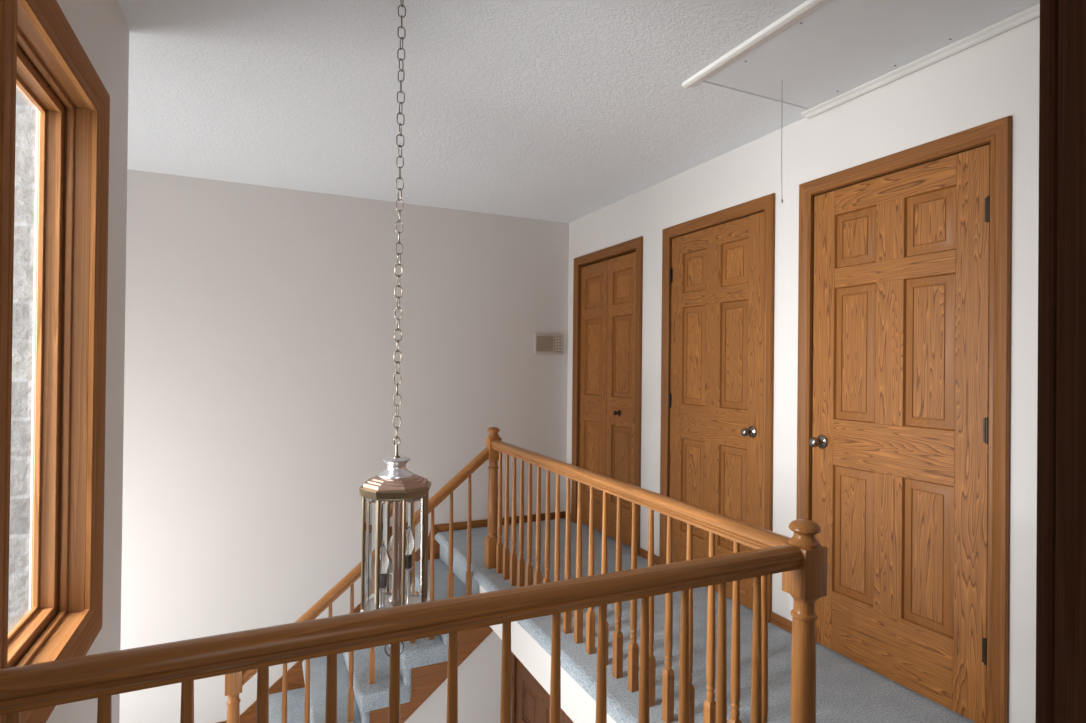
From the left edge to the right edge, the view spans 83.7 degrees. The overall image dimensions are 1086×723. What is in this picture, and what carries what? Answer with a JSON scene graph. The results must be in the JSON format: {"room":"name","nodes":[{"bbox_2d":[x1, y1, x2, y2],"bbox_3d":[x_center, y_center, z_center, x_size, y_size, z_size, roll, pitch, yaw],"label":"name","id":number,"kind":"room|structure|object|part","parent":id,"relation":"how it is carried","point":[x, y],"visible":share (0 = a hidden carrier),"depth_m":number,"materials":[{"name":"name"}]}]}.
{"room":"upstairs landing","nodes":[
{"label":"upstairs landing","id":0,"kind":"room"},
{"bbox_2d":[46,0,128,722],"bbox_3d":[-0.671,1.338,0.233,0.116,5.040,4.193,1,0,-25],"label":"wall","id":1,"kind":"structure","parent":0,"point":[100,26],"depth_m":1.99,"materials":[{"name":"white paint"}]},
{"bbox_2d":[0,0,109,722],"bbox_3d":[-1.197,-0.003,1.413,0.143,1.602,0.848,1,0,-25],"label":"window","id":2,"kind":"structure","parent":1,"relation":"in","point":[41,54],"depth_m":1.65,"materials":[{"name":"brown wood"}]},
{"bbox_3d":[-1.253,-0.007,1.371,0.005,1.470,0.695,1,0,-25],"label":"frame","id":3,"kind":"part","parent":2,"relation":"part of","materials":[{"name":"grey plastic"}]},
{"bbox_3d":[-1.222,-0.007,1.385,0.046,1.404,0.629,1,0,-25],"label":"sash","id":4,"kind":"part","parent":2,"relation":"part of","materials":[{"name":"brown wood"}]},
{"bbox_2d":[119,169,568,722],"bbox_3d":[-1.706,1.299,4.197,4.500,5.140,0.120,1,0,-25],"label":"wall","id":5,"kind":"structure","parent":0,"point":[260,388],"depth_m":4.14,"materials":[{"name":"white paint"}]},
{"bbox_2d":[435,511,564,531],"bbox_3d":[-0.322,1.258,4.772,1.114,0.057,0.012,1,0,-25],"label":"baseboard","id":6,"kind":"structure","parent":5,"relation":"attached to","point":[477,523],"depth_m":4.69,"materials":[{"name":"brown wood"}]},
{"bbox_2d":[534,333,562,353],"bbox_3d":[0.049,-0.143,4.942,0.260,0.164,0.020,1,0,-25],"label":"intercom","id":7,"kind":"object","parent":5,"relation":"attached to","point":[543,343],"visible":1,"depth_m":4.93,"materials":[{"name":"beige plastic"}]},
{"bbox_2d":[536,336,552,351],"bbox_3d":[0.014,-0.143,4.920,0.153,0.128,0.005,1,0,-25],"label":"speaker grille","id":8,"kind":"object","parent":7,"relation":"attached to","point":[543,343],"depth_m":4.92,"materials":[{"name":"beige plastic"}]},
{"bbox_3d":[0.124,-0.142,4.972,0.078,0.128,0.002,1,0,-25],"label":"control panel","id":9,"kind":"part","parent":7,"relation":"part of","materials":[{"name":"beige plastic"}]},
{"bbox_2d":[404,631,501,722],"bbox_3d":[-1.031,2.692,3.409,1.787,2.359,0.038,1,0,-25],"label":"wall","id":10,"kind":"structure","parent":0,"point":[479,674],"depth_m":3.68,"materials":[{"name":"white paint"}]},
{"bbox_2d":[117,0,1027,222],"bbox_3d":[-0.384,-1.223,1.403,4.466,0.100,6.065,1,0,-25],"label":"ceiling","id":11,"kind":"structure","parent":0,"point":[565,111],"depth_m":2.67,"materials":[{"name":"white paint"}]},
{"bbox_2d":[359,0,430,656],"bbox_3d":[-0.442,-0.135,1.853,0.207,2.071,0.207,0,0,35],"label":"pendant lantern","id":12,"kind":"object","parent":11,"relation":"hanging from","point":[394,546],"visible":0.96,"depth_m":1.78,"materials":[{"name":"silver metal"}]},
{"bbox_3d":[-0.505,0.569,1.783,0.067,0.333,0.004,0,0,40],"label":"glass pane","id":13,"kind":"part","parent":12,"relation":"part of","materials":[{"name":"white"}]},
{"bbox_3d":[-0.442,0.569,1.763,0.067,0.333,0.004,1,0,-5],"label":"glass pane","id":14,"kind":"part","parent":12,"relation":"part of","materials":[{"name":"white"}]},
{"bbox_3d":[-0.447,0.262,1.851,0.022,0.067,0.021,1,0,-25],"label":"stem","id":15,"kind":"part","parent":12,"relation":"part of","materials":[{"name":"silver metal"}]},
{"bbox_3d":[-0.383,0.570,1.794,0.004,0.333,0.067,0,0,40],"label":"glass pane","id":16,"kind":"part","parent":12,"relation":"part of","materials":[{"name":"white"}]},
{"bbox_2d":[682,0,1039,202],"bbox_3d":[1.224,-0.905,1.999,0.737,0.519,1.502,1,0,-25],"label":"attic hatch","id":17,"kind":"object","parent":11,"relation":"attached to","point":[819,51],"visible":1,"depth_m":2.21,"materials":[{"name":"white paint"}]},
{"bbox_3d":[0.919,-1.151,2.654,0.614,0.003,0.058,1,0,-25],"label":"trim","id":18,"kind":"part","parent":17,"relation":"part of","materials":[{"name":"white paint"}]},
{"bbox_3d":[0.921,-1.148,1.855,0.059,0.018,1.498,1,0,-25],"label":"trim","id":19,"kind":"part","parent":17,"relation":"part of","materials":[{"name":"white paint"}]},
{"bbox_3d":[0.975,-0.906,2.473,0.008,0.487,0.003,1,0,-25],"label":"pull cord","id":20,"kind":"part","parent":17,"relation":"part of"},
{"bbox_3d":[1.226,-1.158,2.000,0.609,0.014,1.373,1,0,-25],"label":"panel","id":21,"kind":"part","parent":17,"relation":"part of","materials":[{"name":"white paint"}]},
{"bbox_3d":[1.534,-1.140,2.139,0.062,0.018,1.492,1,0,-25],"label":"trim","id":22,"kind":"part","parent":17,"relation":"part of","materials":[{"name":"white paint"}]},
{"bbox_2d":[435,518,975,722],"bbox_3d":[0.276,1.305,1.710,2.850,0.058,6.065,1,0,-25],"label":"floor","id":23,"kind":"structure","parent":0,"point":[847,691],"depth_m":2.60,"materials":[{"name":"blue carpet"}]},
{"bbox_2d":[217,525,492,722],"bbox_3d":[-1.893,2.061,3.468,3.311,1.711,1.040,1,0,-25],"label":"staircase","id":24,"kind":"structure","parent":23,"relation":"attached to","point":[424,662],"depth_m":3.64,"materials":[{"name":"blue carpet"}]},
{"bbox_2d":[225,671,242,722],"bbox_3d":[-1.625,1.968,3.180,0.081,0.876,0.081,1,0,-25],"label":"newel post","id":25,"kind":"object","parent":24,"relation":"on","point":[233,681],"visible":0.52,"depth_m":3.15,"materials":[{"name":"brown wood"}]},
{"bbox_2d":[242,447,488,722],"bbox_3d":[-0.970,1.468,3.487,1.355,1.894,0.062,1,0,-25],"label":"stair railing","id":26,"kind":"object","parent":24,"relation":"on","point":[348,581],"visible":0.54,"depth_m":3.47,"materials":[{"name":"brown wood"}]},
{"bbox_2d":[0,544,802,722],"bbox_3d":[-0.119,0.875,1.246,1.729,0.793,0.062,1,0,-25],"label":"railing","id":27,"kind":"object","parent":23,"relation":"on","point":[101,676],"visible":1,"depth_m":1.18,"materials":[{"name":"brown wood"}]},
{"bbox_2d":[484,427,501,568],"bbox_3d":[-0.313,0.846,3.795,0.081,0.874,0.081,1,0,-25],"label":"newel post","id":28,"kind":"object","parent":23,"relation":"on","point":[490,542],"visible":0.95,"depth_m":3.77,"materials":[{"name":"brown wood"}]},
{"bbox_2d":[480,585,615,722],"bbox_3d":[-0.657,1.418,2.311,1.672,0.182,2.185,1,0,-25],"label":"trim","id":29,"kind":"structure","parent":23,"relation":"attached to","point":[580,707],"depth_m":2.79,"materials":[{"name":"white paint"}]},
{"bbox_2d":[491,440,789,722],"bbox_3d":[0.193,0.883,2.712,0.062,0.799,2.310,1,0,-25],"label":"railing","id":30,"kind":"object","parent":23,"relation":"on","point":[740,532],"visible":0.79,"depth_m":2.36,"materials":[{"name":"brown wood"}]},
{"bbox_3d":[0.197,0.515,2.714,0.062,0.064,2.310,1,0,-25],"label":"handrail","id":31,"kind":"part","parent":30,"relation":"part of","materials":[{"name":"brown wood"}]},
{"bbox_2d":[782,519,826,722],"bbox_3d":[0.700,0.854,1.630,0.081,0.856,0.081,1,0,-25],"label":"newel post","id":32,"kind":"object","parent":23,"relation":"on","point":[806,584],"visible":1,"depth_m":1.60,"materials":[{"name":"brown wood"}]},
{"bbox_2d":[566,16,1039,722],"bbox_3d":[1.546,0.222,2.305,0.130,2.740,6.065,1,0,-25],"label":"wall","id":33,"kind":"structure","parent":0,"point":[997,77],"depth_m":2.60,"materials":[{"name":"white paint"}]},
{"bbox_2d":[571,236,642,555],"bbox_3d":[0.485,0.229,4.496,0.134,2.128,0.957,1,0,-25],"label":"door","id":34,"kind":"structure","parent":33,"relation":"in","point":[607,282],"depth_m":4.45,"materials":[{"name":"brown wood"}]},
{"bbox_3d":[0.382,0.741,4.673,0.011,0.560,0.261,1,0,-25],"label":"panel","id":35,"kind":"part","parent":34,"relation":"part of","materials":[{"name":"brown wood"}]},
{"bbox_3d":[0.390,-0.034,4.677,0.011,0.585,0.261,1,0,-25],"label":"panel","id":36,"kind":"part","parent":34,"relation":"part of","materials":[{"name":"brown wood"}]},
{"bbox_3d":[0.396,-0.532,4.680,0.011,0.240,0.261,1,0,-25],"label":"panel","id":37,"kind":"part","parent":34,"relation":"part of","materials":[{"name":"brown wood"}]},
{"bbox_3d":[0.523,0.367,4.312,0.049,0.045,0.045,1,0,-25],"label":"knob","id":38,"kind":"part","parent":34,"relation":"part of","materials":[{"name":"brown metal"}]},
{"bbox_3d":[0.555,0.741,4.303,0.011,0.560,0.260,1,0,-25],"label":"panel","id":39,"kind":"part","parent":34,"relation":"part of","materials":[{"name":"brown wood"}]},
{"bbox_3d":[0.564,-0.034,4.307,0.011,0.585,0.260,1,0,-25],"label":"panel","id":40,"kind":"part","parent":34,"relation":"part of","materials":[{"name":"brown wood"}]},
{"bbox_3d":[0.569,-0.532,4.310,0.011,0.240,0.260,1,0,-25],"label":"panel","id":41,"kind":"part","parent":34,"relation":"part of","materials":[{"name":"brown wood"}]},
{"bbox_2d":[565,511,791,632],"bbox_3d":[1.070,1.264,3.126,0.012,0.055,4.172,1,0,-25],"label":"baseboard","id":42,"kind":"structure","parent":33,"relation":"attached to","point":[776,619],"depth_m":2.97,"materials":[{"name":"brown wood"}]},
{"bbox_2d":[659,193,774,622],"bbox_3d":[0.968,0.229,3.430,0.165,2.128,0.911,1,0,-25],"label":"door","id":43,"kind":"structure","parent":33,"relation":"in","point":[718,268],"depth_m":3.37,"materials":[{"name":"brown wood"}]},
{"bbox_3d":[0.883,0.741,3.574,0.011,0.560,0.210,1,0,-25],"label":"panel","id":44,"kind":"part","parent":43,"relation":"part of","materials":[{"name":"brown wood"}]},
{"bbox_3d":[0.892,-0.035,3.578,0.011,0.585,0.210,1,0,-25],"label":"panel","id":45,"kind":"part","parent":43,"relation":"part of","materials":[{"name":"brown wood"}]},
{"bbox_3d":[0.897,-0.532,3.581,0.011,0.240,0.210,1,0,-25],"label":"panel","id":46,"kind":"part","parent":43,"relation":"part of","materials":[{"name":"brown wood"}]},
{"bbox_3d":[1.024,0.740,3.273,0.011,0.560,0.210,1,0,-25],"label":"panel","id":47,"kind":"part","parent":43,"relation":"part of","materials":[{"name":"brown wood"}]},
{"bbox_3d":[1.032,-0.035,3.277,0.011,0.585,0.210,1,0,-25],"label":"panel","id":48,"kind":"part","parent":43,"relation":"part of","materials":[{"name":"brown wood"}]},
{"bbox_3d":[1.038,-0.533,3.280,0.011,0.240,0.210,1,0,-25],"label":"panel","id":49,"kind":"part","parent":43,"relation":"part of","materials":[{"name":"brown wood"}]},
{"bbox_3d":[1.054,0.364,3.127,0.068,0.062,0.062,1,0,-25],"label":"knob","id":50,"kind":"part","parent":43,"relation":"part of","materials":[{"name":"grey metal"}]},
{"bbox_2d":[796,116,1011,722],"bbox_3d":[1.416,0.228,2.471,0.165,2.128,0.888,1,0,-25],"label":"door","id":51,"kind":"structure","parent":33,"relation":"in","point":[904,383],"depth_m":2.37,"materials":[{"name":"brown wood"}]},
{"bbox_3d":[1.236,0.364,2.737,0.068,0.062,0.062,1,0,-25],"label":"knob","id":52,"kind":"part","parent":51,"relation":"part of","materials":[{"name":"grey metal"}]},
{"bbox_3d":[1.335,0.740,2.610,0.011,0.560,0.199,1,0,-25],"label":"panel","id":53,"kind":"part","parent":51,"relation":"part of","materials":[{"name":"brown wood"}]},
{"bbox_3d":[1.343,-0.035,2.614,0.011,0.585,0.199,1,0,-25],"label":"panel","id":54,"kind":"part","parent":51,"relation":"part of","materials":[{"name":"brown wood"}]},
{"bbox_3d":[1.348,-0.533,2.617,0.011,0.240,0.199,1,0,-25],"label":"panel","id":55,"kind":"part","parent":51,"relation":"part of","materials":[{"name":"brown wood"}]},
{"bbox_3d":[1.471,0.740,2.320,0.011,0.560,0.199,1,0,-25],"label":"panel","id":56,"kind":"part","parent":51,"relation":"part of","materials":[{"name":"brown wood"}]},
{"bbox_3d":[1.479,-0.036,2.324,0.011,0.585,0.199,1,0,-25],"label":"panel","id":57,"kind":"part","parent":51,"relation":"part of","materials":[{"name":"brown wood"}]},
{"bbox_3d":[1.484,-0.533,2.326,0.011,0.240,0.199,1,0,-25],"label":"panel","id":58,"kind":"part","parent":51,"relation":"part of","materials":[{"name":"brown wood"}]},
{"bbox_3d":[0.289,2.702,2.814,0.100,2.360,2.235,1,0,-25],"label":"wall","id":59,"kind":"structure","parent":0,"visible":0},
{"bbox_2d":[511,651,573,722],"bbox_3d":[-0.009,2.796,3.356,0.059,2.172,0.874,1,0,-25],"label":"door","id":60,"kind":"structure","parent":59,"relation":"in","point":[530,702],"depth_m":3.55,"materials":[{"name":"brown wood"}]},
{"bbox_3d":[-0.076,2.013,3.524,0.011,0.240,0.210,1,0,-25],"label":"panel","id":61,"kind":"part","parent":60,"relation":"part of","materials":[{"name":"brown wood"}]},
{"bbox_3d":[0.063,2.013,3.225,0.011,0.240,0.210,1,0,-25],"label":"panel","id":62,"kind":"part","parent":60,"relation":"part of","materials":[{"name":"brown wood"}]},
{"bbox_3d":[0.754,0.055,0.605,2.750,2.440,0.127,1,0,-25],"label":"wall","id":63,"kind":"structure","parent":0,"visible":0},
{"bbox_2d":[1035,0,1085,722],"bbox_3d":[0.111,0.206,0.304,0.944,2.120,0.163,1,0,-25],"label":"door frame","id":64,"kind":"structure","parent":63,"relation":"attached to","point":[1061,390],"depth_m":0.53,"materials":[{"name":"brown wood"}]},
{"label":"outside","id":65,"kind":"structure","parent":0,"visible":0},
{"bbox_2d":[8,85,36,632],"bbox_3d":[-2.737,0.943,1.396,2.649,5.800,0.104,1,0,-25],"label":"wall","id":66,"kind":"structure","parent":65,"point":[25,141],"depth_m":1.87,"materials":[{"name":"stone"}]}
]}

